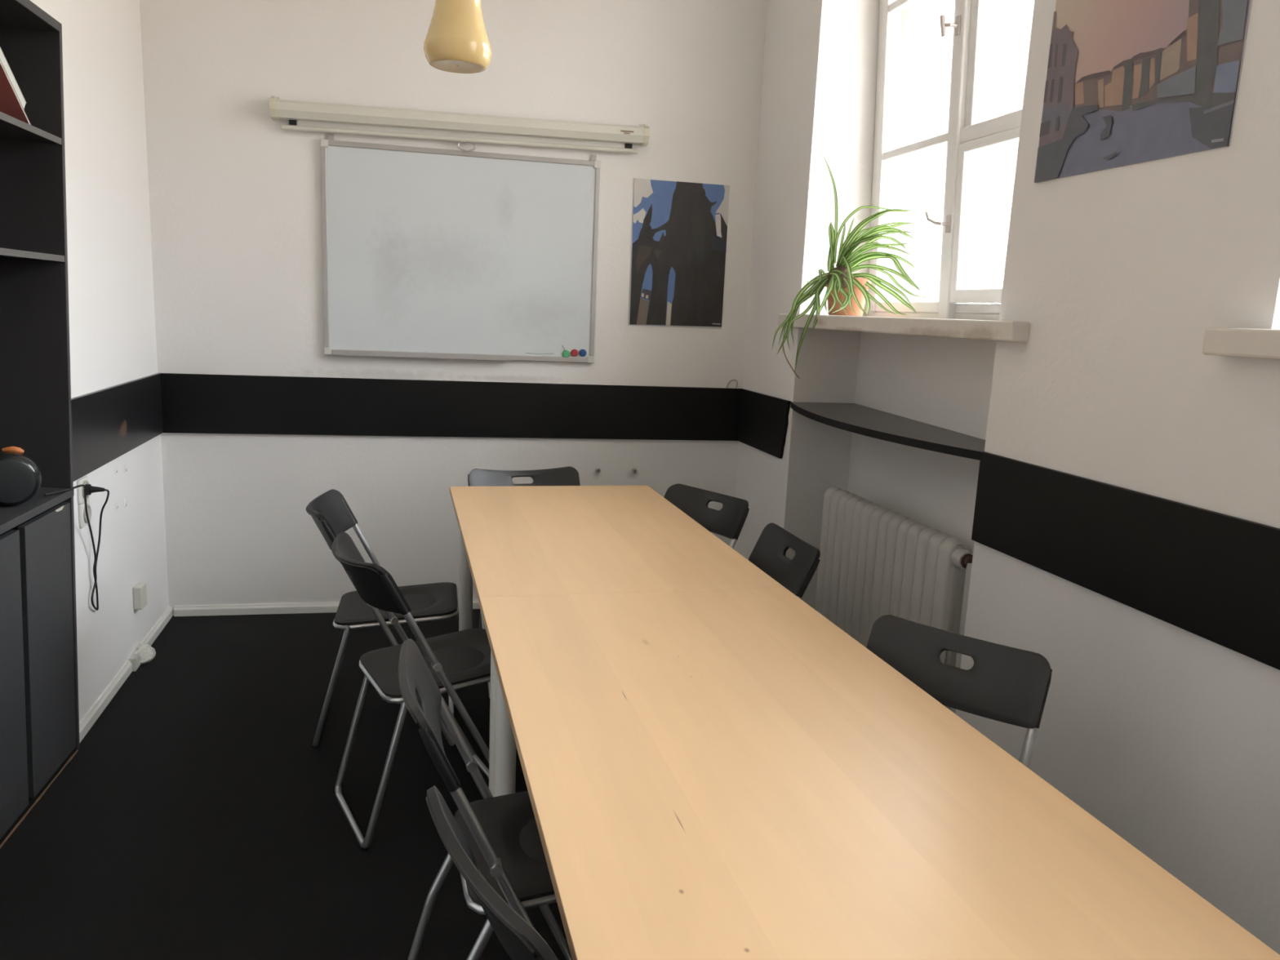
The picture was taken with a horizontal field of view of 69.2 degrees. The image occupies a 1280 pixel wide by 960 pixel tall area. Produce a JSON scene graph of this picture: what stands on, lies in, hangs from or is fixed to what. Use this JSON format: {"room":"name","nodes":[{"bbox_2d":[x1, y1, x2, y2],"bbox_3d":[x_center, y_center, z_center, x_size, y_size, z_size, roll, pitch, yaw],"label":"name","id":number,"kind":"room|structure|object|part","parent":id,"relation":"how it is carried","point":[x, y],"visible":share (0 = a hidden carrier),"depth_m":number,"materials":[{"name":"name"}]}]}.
{"room":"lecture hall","nodes":[
{"label":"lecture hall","id":0,"kind":"room"},
{"bbox_2d":[30,0,168,722],"bbox_3d":[-1.595,-0.464,0.932,0.600,3.300,6.600,0,11,-14],"label":"wall","id":1,"kind":"structure","parent":0,"point":[112,313],"depth_m":3.34,"materials":[{"name":"paint"}]},
{"bbox_2d":[76,475,91,528],"bbox_3d":[-1.812,0.072,3.029,0.016,0.158,0.087,0,11,-14],"label":"wall socket","id":2,"kind":"object","parent":1,"relation":"attached to","point":[82,518],"visible":0.73,"depth_m":3.00,"materials":[{"name":"white plastic"}]},
{"bbox_2d":[44,484,109,610],"bbox_3d":[-1.735,0.238,2.898,0.070,0.496,0.456,-1,11,-17],"label":"power cable","id":3,"kind":"object","parent":2,"relation":"attached to","point":[88,489],"visible":1,"depth_m":3.06,"materials":[{"name":"black rubber"}]},
{"bbox_2d":[114,465,117,475],"bbox_3d":[-1.908,-0.037,3.379,0.005,0.038,0.020,0,11,-15],"label":"plug","id":4,"kind":"object","parent":1,"relation":"attached to","point":[115,467],"visible":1,"depth_m":3.38,"materials":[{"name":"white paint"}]},
{"bbox_2d":[115,500,118,510],"bbox_3d":[-1.909,0.092,3.385,0.005,0.038,0.020,0,11,-15],"label":"plug","id":5,"kind":"object","parent":1,"relation":"attached to","point":[116,502],"visible":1,"depth_m":3.38,"materials":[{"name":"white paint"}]},
{"bbox_2d":[71,373,163,481],"bbox_3d":[-1.901,-0.212,3.368,0.015,0.256,1.276,0,11,-14],"label":"trim","id":6,"kind":"structure","parent":1,"relation":"attached to","point":[108,424],"depth_m":3.31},
{"bbox_2d":[79,605,173,743],"bbox_3d":[-1.946,0.702,3.551,0.015,0.046,1.268,0,11,-14],"label":"baseboard","id":7,"kind":"structure","parent":1,"relation":"attached to","point":[92,715],"depth_m":3.33,"materials":[{"name":"white paint"}]},
{"bbox_2d":[133,582,146,609],"bbox_3d":[-1.962,0.451,3.650,0.032,0.093,0.110,0,11,-14],"label":"junction box","id":8,"kind":"object","parent":1,"relation":"attached to","point":[140,592],"visible":1,"depth_m":3.60,"materials":[{"name":"white plastic"}]},
{"bbox_2d":[0,608,567,959],"bbox_3d":[-0.185,1.190,1.749,4.800,0.120,7.000,0,11,-12],"label":"floor","id":9,"kind":"structure","parent":0,"point":[199,816],"depth_m":2.55,"materials":[{"name":"black carpet"}]},
{"bbox_2d":[0,0,79,848],"bbox_3d":[-1.734,-0.114,2.183,0.414,2.158,1.110,0,11,-12],"label":"bookcase","id":10,"kind":"object","parent":9,"relation":"on","point":[39,713],"visible":0.98,"depth_m":2.62,"materials":[{"name":"grey laminate"}]},
{"bbox_3d":[-1.641,0.545,2.354,0.019,0.783,0.318,2,10,-13],"label":"door","id":11,"kind":"part","parent":10,"relation":"part of","materials":[{"name":"black laminate"}]},
{"bbox_2d":[0,60,31,124],"bbox_3d":[-1.726,-1.021,2.378,0.208,0.188,0.254,0,11,-14],"label":"booklet","id":12,"kind":"object","parent":10,"relation":"on","point":[11,105],"visible":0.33,"depth_m":2.44,"materials":[{"name":"red paper"}]},
{"bbox_2d":[0,47,26,110],"bbox_3d":[-1.716,-1.060,2.340,0.209,0.186,0.240,0,11,-14],"label":"booklet","id":13,"kind":"object","parent":12,"relation":"on","point":[2,59],"visible":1,"depth_m":2.40,"materials":[{"name":"grey paper"}]},
{"bbox_2d":[0,446,41,506],"bbox_3d":[-1.703,-0.010,2.504,0.146,0.160,0.091,-4,12,-34],"label":"appliance","id":14,"kind":"object","parent":10,"relation":"on","point":[20,477],"visible":1,"depth_m":2.48,"materials":[{"name":"black plastic"}]},
{"bbox_3d":[-1.649,-1.157,2.003,0.335,0.025,1.074,2,10,-13],"label":"panel","id":15,"kind":"part","parent":10,"relation":"part of","materials":[{"name":"black laminate"}]},
{"bbox_3d":[-1.670,-0.859,2.055,0.325,0.017,1.074,2,10,-13],"label":"shelf","id":16,"kind":"part","parent":10,"relation":"part of","materials":[{"name":"black laminate"}]},
{"bbox_3d":[-1.696,-0.542,2.110,0.325,0.017,1.074,2,10,-13],"label":"shelf","id":17,"kind":"part","parent":10,"relation":"part of","materials":[{"name":"black laminate"}]},
{"bbox_2d":[0,487,74,534],"bbox_3d":[-1.745,0.128,2.227,0.335,0.023,1.074,2,10,-13],"label":"countertop","id":18,"kind":"structure","parent":10,"relation":"on","point":[11,517],"depth_m":2.52,"materials":[{"name":"black laminate"}]},
{"bbox_3d":[-1.715,0.480,2.692,0.019,0.783,0.318,2,10,-13],"label":"door","id":19,"kind":"part","parent":10,"relation":"part of","materials":[{"name":"black laminate"}]},
{"bbox_2d":[127,643,155,671],"bbox_3d":[-1.948,0.683,3.622,0.088,0.058,0.194,0,11,-14],"label":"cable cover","id":20,"kind":"object","parent":9,"relation":"on","point":[144,653],"visible":0.98,"depth_m":3.60,"materials":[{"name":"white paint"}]},
{"bbox_2d":[306,488,458,746],"bbox_3d":[-0.858,0.451,3.120,0.484,0.785,0.425,0,10,-12],"label":"folding chair","id":21,"kind":"object","parent":9,"relation":"on","point":[330,511],"visible":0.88,"depth_m":3.04,"materials":[{"name":"black plastic"}]},
{"bbox_3d":[-0.986,0.660,2.969,0.129,0.416,0.035,0,10,-12],"label":"leg","id":22,"kind":"part","parent":21,"relation":"part of","materials":[{"name":"grey metal"}]},
{"bbox_3d":[-1.012,0.137,3.027,0.141,0.147,0.421,0,10,-12],"label":"backrest","id":23,"kind":"part","parent":21,"relation":"part of","materials":[{"name":"black plastic"}]},
{"bbox_3d":[-0.814,0.425,3.125,0.397,0.048,0.353,0,10,-12],"label":"seat frame","id":24,"kind":"part","parent":21,"relation":"part of","materials":[{"name":"grey metal"}]},
{"bbox_3d":[-0.813,0.412,3.122,0.388,0.043,0.344,0,10,-12],"label":"seat","id":25,"kind":"part","parent":21,"relation":"part of","materials":[{"name":"black plastic"}]},
{"bbox_3d":[-0.858,0.453,3.328,0.373,0.695,0.019,0,10,-12],"label":"leg","id":26,"kind":"part","parent":21,"relation":"part of","materials":[{"name":"grey metal"}]},
{"bbox_3d":[-0.776,0.526,2.945,0.373,0.695,0.019,0,11,-13],"label":"leg","id":27,"kind":"part","parent":21,"relation":"part of","materials":[{"name":"grey metal"}]},
{"bbox_2d":[331,531,490,848],"bbox_3d":[-0.607,0.553,2.619,0.484,0.785,0.425,-4,12,-30],"label":"folding chair","id":28,"kind":"object","parent":9,"relation":"on","point":[460,660],"visible":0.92,"depth_m":2.52,"materials":[{"name":"black plastic"}]},
{"bbox_3d":[-0.829,0.715,2.706,0.129,0.416,0.035,-4,12,-30],"label":"leg","id":29,"kind":"part","parent":28,"relation":"part of","materials":[{"name":"grey metal"}]},
{"bbox_3d":[-0.741,0.249,2.475,0.141,0.147,0.421,-4,12,-30],"label":"backrest","id":30,"kind":"part","parent":28,"relation":"part of","materials":[{"name":"black plastic"}]},
{"bbox_3d":[-0.670,0.770,2.440,0.129,0.416,0.035,-4,12,-30],"label":"leg","id":31,"kind":"part","parent":28,"relation":"part of","materials":[{"name":"grey metal"}]},
{"bbox_3d":[-0.568,0.524,2.636,0.397,0.048,0.353,-4,12,-30],"label":"seat frame","id":32,"kind":"part","parent":28,"relation":"part of","materials":[{"name":"grey metal"}]},
{"bbox_3d":[-0.567,0.511,2.634,0.388,0.043,0.344,-4,12,-30],"label":"seat","id":33,"kind":"part","parent":28,"relation":"part of","materials":[{"name":"black plastic"}]},
{"bbox_3d":[-0.671,0.554,2.816,0.373,0.695,0.019,-3,12,-30],"label":"leg","id":34,"kind":"part","parent":28,"relation":"part of","materials":[{"name":"grey metal"}]},
{"bbox_3d":[-0.470,0.624,2.480,0.373,0.695,0.019,-4,12,-31],"label":"leg","id":35,"kind":"part","parent":28,"relation":"part of","materials":[{"name":"grey metal"}]},
{"bbox_2d":[398,638,572,959],"bbox_3d":[-0.221,0.722,1.776,0.465,0.786,0.393,-1,11,-17],"label":"folding chair","id":36,"kind":"object","parent":9,"relation":"on","point":[501,833],"visible":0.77,"depth_m":1.73,"materials":[{"name":"black plastic"}]},
{"bbox_3d":[-0.386,0.412,1.666,0.091,0.152,0.388,-1,11,-17],"label":"backrest","id":37,"kind":"part","parent":36,"relation":"part of","materials":[{"name":"black plastic"}]},
{"bbox_3d":[-0.414,0.876,1.915,0.167,0.418,0.036,-1,11,-17],"label":"leg","id":38,"kind":"part","parent":36,"relation":"part of","materials":[{"name":"grey metal"}]},
{"bbox_3d":[-0.324,0.933,1.618,0.167,0.418,0.036,-1,11,-17],"label":"leg","id":39,"kind":"part","parent":36,"relation":"part of","materials":[{"name":"grey metal"}]},
{"bbox_3d":[-0.184,0.796,1.607,0.332,0.692,0.019,-1,11,-17],"label":"leg","id":40,"kind":"part","parent":36,"relation":"part of","materials":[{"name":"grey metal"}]},
{"bbox_3d":[-0.168,0.682,1.784,0.350,0.043,0.344,-1,11,-17],"label":"seat","id":41,"kind":"part","parent":36,"relation":"part of","materials":[{"name":"black plastic"}]},
{"bbox_3d":[-0.288,0.729,1.952,0.332,0.692,0.021,-1,11,-17],"label":"leg","id":42,"kind":"part","parent":36,"relation":"part of","materials":[{"name":"grey metal"}]},
{"bbox_3d":[-0.169,0.696,1.787,0.359,0.048,0.353,-1,11,-17],"label":"seat frame","id":43,"kind":"part","parent":36,"relation":"part of","materials":[{"name":"grey metal"}]},
{"bbox_2d":[425,785,558,959],"bbox_3d":[-0.034,0.819,1.289,0.465,0.786,0.393,-4,12,-30],"label":"folding chair","id":44,"kind":"object","parent":9,"relation":"on","point":[519,939],"visible":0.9,"depth_m":1.07,"materials":[{"name":"black plastic"}]},
{"bbox_2d":[467,466,580,697],"bbox_3d":[-0.410,0.376,3.617,0.461,0.795,0.467,-2,11,-23],"label":"folding chair","id":45,"kind":"object","parent":9,"relation":"on","point":[563,476],"visible":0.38,"depth_m":3.74,"materials":[{"name":"black plastic"}]},
{"bbox_3d":[-0.627,0.536,3.739,0.035,0.416,0.129,-2,11,-23],"label":"leg","id":46,"kind":"part","parent":45,"relation":"part of","materials":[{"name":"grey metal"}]},
{"bbox_3d":[-0.601,0.425,3.514,0.019,0.707,0.380,-2,11,-23],"label":"leg","id":47,"kind":"part","parent":45,"relation":"part of","materials":[{"name":"grey metal"}]},
{"bbox_3d":[-0.464,0.025,3.719,0.457,0.146,0.113,-2,11,-23],"label":"backrest","id":48,"kind":"part","parent":45,"relation":"part of","materials":[{"name":"black plastic"}]},
{"bbox_2d":[449,485,783,796],"bbox_3d":[-0.193,0.515,3.060,0.788,0.740,1.400,0,11,-14],"label":"table","id":49,"kind":"object","parent":9,"relation":"on","point":[515,540],"visible":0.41,"depth_m":2.79,"materials":[{"name":"brown wood"}]},
{"bbox_3d":[-0.672,0.410,3.583,0.068,0.718,0.068,0,11,-14],"label":"leg","id":50,"kind":"part","parent":49,"relation":"part of","materials":[{"name":"white paint"}]},
{"bbox_3d":[-0.359,0.643,2.375,0.068,0.718,0.068,0,11,-14],"label":"leg","id":51,"kind":"part","parent":49,"relation":"part of","materials":[{"name":"white paint"}]},
{"bbox_2d":[663,483,749,548],"bbox_3d":[0.107,0.444,3.396,0.484,0.785,0.425,-6,13,-40],"label":"folding chair","id":52,"kind":"object","parent":9,"relation":"on","point":[728,522],"visible":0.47,"depth_m":3.46,"materials":[{"name":"black plastic"}]},
{"bbox_3d":[0.200,0.518,3.226,0.373,0.695,0.019,-6,13,-39],"label":"leg","id":53,"kind":"part","parent":52,"relation":"part of","materials":[{"name":"grey metal"}]},
{"bbox_2d":[748,522,820,599],"bbox_3d":[0.247,0.553,2.825,0.465,0.786,0.393,0,11,-15],"label":"folding chair","id":54,"kind":"object","parent":9,"relation":"on","point":[795,575],"visible":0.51,"depth_m":2.82,"materials":[{"name":"black plastic"}]},
{"bbox_2d":[479,586,1279,959],"bbox_3d":[0.189,0.799,1.585,0.788,0.740,1.700,0,11,-14],"label":"table","id":55,"kind":"object","parent":9,"relation":"on","point":[718,774],"visible":0.88,"depth_m":1.33,"materials":[{"name":"brown wood"}]},
{"bbox_3d":[-0.327,0.667,2.251,0.068,0.718,0.068,0,11,-14],"label":"leg","id":56,"kind":"part","parent":55,"relation":"part of","materials":[{"name":"white paint"}]},
{"bbox_2d":[814,486,973,713],"bbox_3d":[0.883,0.494,3.352,0.082,0.772,1.002,0,11,-14],"label":"radiator","id":57,"kind":"object","parent":9,"relation":"on","point":[877,561],"visible":0.47,"depth_m":3.28,"materials":[{"name":"metal"}]},
{"bbox_2d":[866,614,1052,768],"bbox_3d":[0.531,0.735,1.890,0.393,0.786,0.465,11,13,39],"label":"folding chair","id":58,"kind":"object","parent":9,"relation":"on","point":[1006,684],"visible":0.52,"depth_m":1.95,"materials":[{"name":"black plastic"}]},
{"bbox_3d":[0.677,0.800,1.792,0.018,0.692,0.332,11,13,40],"label":"leg","id":59,"kind":"part","parent":58,"relation":"part of","materials":[{"name":"grey metal"}]},
{"bbox_2d":[139,0,995,615],"bbox_3d":[-0.734,-1.033,4.289,4.800,3.300,0.276,0,11,-12],"label":"wall","id":60,"kind":"structure","parent":0,"point":[235,196],"depth_m":4.11,"materials":[{"name":"paint"}]},
{"bbox_2d":[173,599,479,616],"bbox_3d":[-0.817,0.592,4.430,2.594,0.046,0.014,0,11,-12],"label":"baseboard","id":61,"kind":"structure","parent":60,"relation":"attached to","point":[301,607],"depth_m":4.22,"materials":[{"name":"white paint"}]},
{"bbox_2d":[160,373,741,440],"bbox_3d":[-0.783,-0.325,4.263,2.619,0.256,0.014,0,11,-12],"label":"trim","id":62,"kind":"structure","parent":60,"relation":"attached to","point":[192,403],"depth_m":4.23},
{"bbox_2d":[268,95,649,154],"bbox_3d":[-0.746,-1.510,4.009,1.606,0.172,0.082,0,11,-12],"label":"projection screen","id":63,"kind":"object","parent":60,"relation":"attached to","point":[304,116],"visible":1,"depth_m":3.98,"materials":[{"name":"white paint"}]},
{"bbox_3d":[-0.752,-1.449,4.027,0.081,0.044,0.007,0,11,-12],"label":"pull handle","id":64,"kind":"part","parent":63,"relation":"part of","materials":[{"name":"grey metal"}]},
{"bbox_3d":[-0.057,-1.542,4.113,0.058,0.014,0.003,0,11,-12],"label":"maker plate","id":65,"kind":"part","parent":63,"relation":"part of","materials":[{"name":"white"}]},
{"bbox_2d":[320,133,600,363],"bbox_3d":[-0.780,-1.004,4.117,1.202,0.930,0.038,0,11,-12],"label":"whiteboard","id":66,"kind":"object","parent":60,"relation":"attached to","point":[428,252],"visible":1,"depth_m":4.12,"materials":[{"name":"plastic"}]},
{"bbox_2d":[333,352,512,360],"bbox_3d":[-0.964,-0.552,4.153,0.780,0.010,0.020,0,11,-12],"label":"tray","id":67,"kind":"object","parent":66,"relation":"on","point":[479,356],"depth_m":4.17,"materials":[{"name":"silver metal"}]},
{"bbox_3d":[-0.802,-0.562,4.207,1.200,0.024,0.018,0,11,-12],"label":"frame rail","id":68,"kind":"part","parent":66,"relation":"part of","materials":[{"name":"silver metal"}]},
{"bbox_3d":[-0.763,-1.425,4.051,1.200,0.022,0.018,0,11,-12],"label":"frame rail","id":69,"kind":"part","parent":66,"relation":"part of","materials":[{"name":"silver metal"}]},
{"bbox_2d":[562,350,569,357],"bbox_3d":[-0.342,-0.584,4.295,0.035,0.035,0.010,0,11,-12],"label":"magnet","id":70,"kind":"object","parent":66,"relation":"attached to","point":[566,353],"visible":1,"depth_m":4.29,"materials":[{"name":"green plastic"}]},
{"bbox_2d":[570,349,577,356],"bbox_3d":[-0.303,-0.590,4.302,0.035,0.035,0.010,0,11,-12],"label":"magnet","id":71,"kind":"object","parent":66,"relation":"attached to","point":[574,353],"visible":1,"depth_m":4.30,"materials":[{"name":"red plastic"}]},
{"bbox_2d":[578,349,586,356],"bbox_3d":[-0.265,-0.590,4.310,0.035,0.035,0.010,0,11,-12],"label":"magnet","id":72,"kind":"object","parent":66,"relation":"attached to","point":[582,353],"visible":1,"depth_m":4.31,"materials":[{"name":"blue plastic"}]},
{"bbox_2d":[595,467,600,473],"bbox_3d":[-0.201,-0.046,4.443,0.025,0.025,0.019,0,11,-12],"label":"plug","id":73,"kind":"object","parent":60,"relation":"attached to","point":[597,470],"visible":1,"depth_m":4.44,"materials":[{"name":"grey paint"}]},
{"bbox_2d":[631,467,636,473],"bbox_3d":[-0.028,-0.045,4.481,0.025,0.025,0.019,0,11,-12],"label":"plug","id":74,"kind":"object","parent":60,"relation":"attached to","point":[633,469],"visible":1,"depth_m":4.47,"materials":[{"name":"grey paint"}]},
{"bbox_2d":[627,177,729,328],"bbox_3d":[0.181,-1.050,4.339,0.457,0.662,0.007,0,11,-12],"label":"poster","id":75,"kind":"object","parent":60,"relation":"attached to","point":[679,229],"visible":1,"depth_m":4.34,"materials":[{"name":"grey paper"}]},
{"bbox_2d":[725,379,737,387],"bbox_3d":[0.446,-0.468,4.506,0.058,0.043,0.008,0,11,-12],"label":"loop","id":76,"kind":"object","parent":60,"relation":"attached to","point":[731,380],"visible":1,"depth_m":4.50,"materials":[{"name":"grey"}]},
{"bbox_2d":[733,0,1279,955],"bbox_3d":[1.589,-0.444,1.602,0.700,3.300,6.700,0,11,-14],"label":"wall","id":77,"kind":"structure","parent":0,"point":[1166,735],"depth_m":2.26,"materials":[{"name":"paint"}]},
{"bbox_2d":[737,388,791,458],"bbox_3d":[0.560,-0.265,4.262,0.014,0.256,0.602,0,11,-14],"label":"trim","id":78,"kind":"structure","parent":77,"relation":"attached to","point":[763,419],"depth_m":4.21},
{"bbox_2d":[790,401,985,460],"bbox_3d":[0.854,-0.192,3.287,0.340,0.025,1.414,1,10,-8],"label":"shelf","id":79,"kind":"object","parent":77,"relation":"attached to","point":[858,419],"visible":0.97,"depth_m":3.14,"materials":[{"name":"black wood"}]},
{"bbox_2d":[777,0,1034,342],"bbox_3d":[1.097,-1.345,3.123,0.591,1.696,1.635,0,11,-14],"label":"window","id":80,"kind":"structure","parent":77,"relation":"in","point":[969,133],"depth_m":3.27,"materials":[{"name":"paint"}]},
{"bbox_2d":[772,155,928,378],"bbox_3d":[0.851,-0.803,3.542,0.562,0.848,0.356,8,12,27],"label":"potted plant","id":81,"kind":"object","parent":80,"relation":"on","point":[846,294],"visible":0.98,"depth_m":3.55,"materials":[{"name":"green plant"}]},
{"bbox_3d":[0.818,-0.724,3.673,0.180,0.147,0.180,0,11,-12],"label":"pot","id":82,"kind":"part","parent":81,"relation":"part of","materials":[{"name":"ceramic"}]},
{"bbox_3d":[1.156,-1.346,3.145,0.156,1.621,1.364,0,11,-14],"label":"frame","id":83,"kind":"part","parent":80,"relation":"part of","materials":[{"name":"paint"}]},
{"bbox_3d":[1.314,-1.369,3.180,0.142,1.650,1.620,0,11,-14],"label":"frame","id":84,"kind":"part","parent":80,"relation":"part of","materials":[{"name":"paint"}]},
{"bbox_3d":[1.187,-0.834,2.946,0.074,0.535,0.605,0,11,-14],"label":"vent sash","id":85,"kind":"part","parent":80,"relation":"part of","materials":[{"name":"paint"}]},
{"bbox_2d":[971,451,1279,670],"bbox_3d":[1.444,0.417,0.710,0.015,0.256,4.052,0,11,-14],"label":"trim","id":86,"kind":"structure","parent":77,"relation":"attached to","point":[1213,576],"depth_m":2.03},
{"bbox_2d":[1034,0,1252,182],"bbox_3d":[1.113,-1.129,2.045,0.010,0.840,0.594,0,11,-14],"label":"poster","id":87,"kind":"object","parent":77,"relation":"attached to","point":[1128,82],"visible":1,"depth_m":2.06,"materials":[{"name":"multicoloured paper"}]},
{"bbox_2d":[1202,327,1279,359],"bbox_3d":[1.624,-0.938,1.006,0.591,1.696,1.635,0,11,-14],"label":"window","id":88,"kind":"structure","parent":77,"relation":"in","point":[1254,343],"depth_m":1.75,"materials":[{"name":"paint"}]},
{"bbox_3d":[-0.036,-2.172,1.140,4.800,0.120,7.000,0,11,-12],"label":"ceiling","id":89,"kind":"structure","parent":0,"visible":0},
{"bbox_2d":[423,0,491,73],"bbox_3d":[-0.388,-1.603,2.004,0.153,1.337,0.153,0,11,-12],"label":"pendant lamp","id":90,"kind":"object","parent":89,"relation":"hanging from","point":[456,40],"visible":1,"depth_m":2.06,"materials":[{"name":"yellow glass"}]}
]}

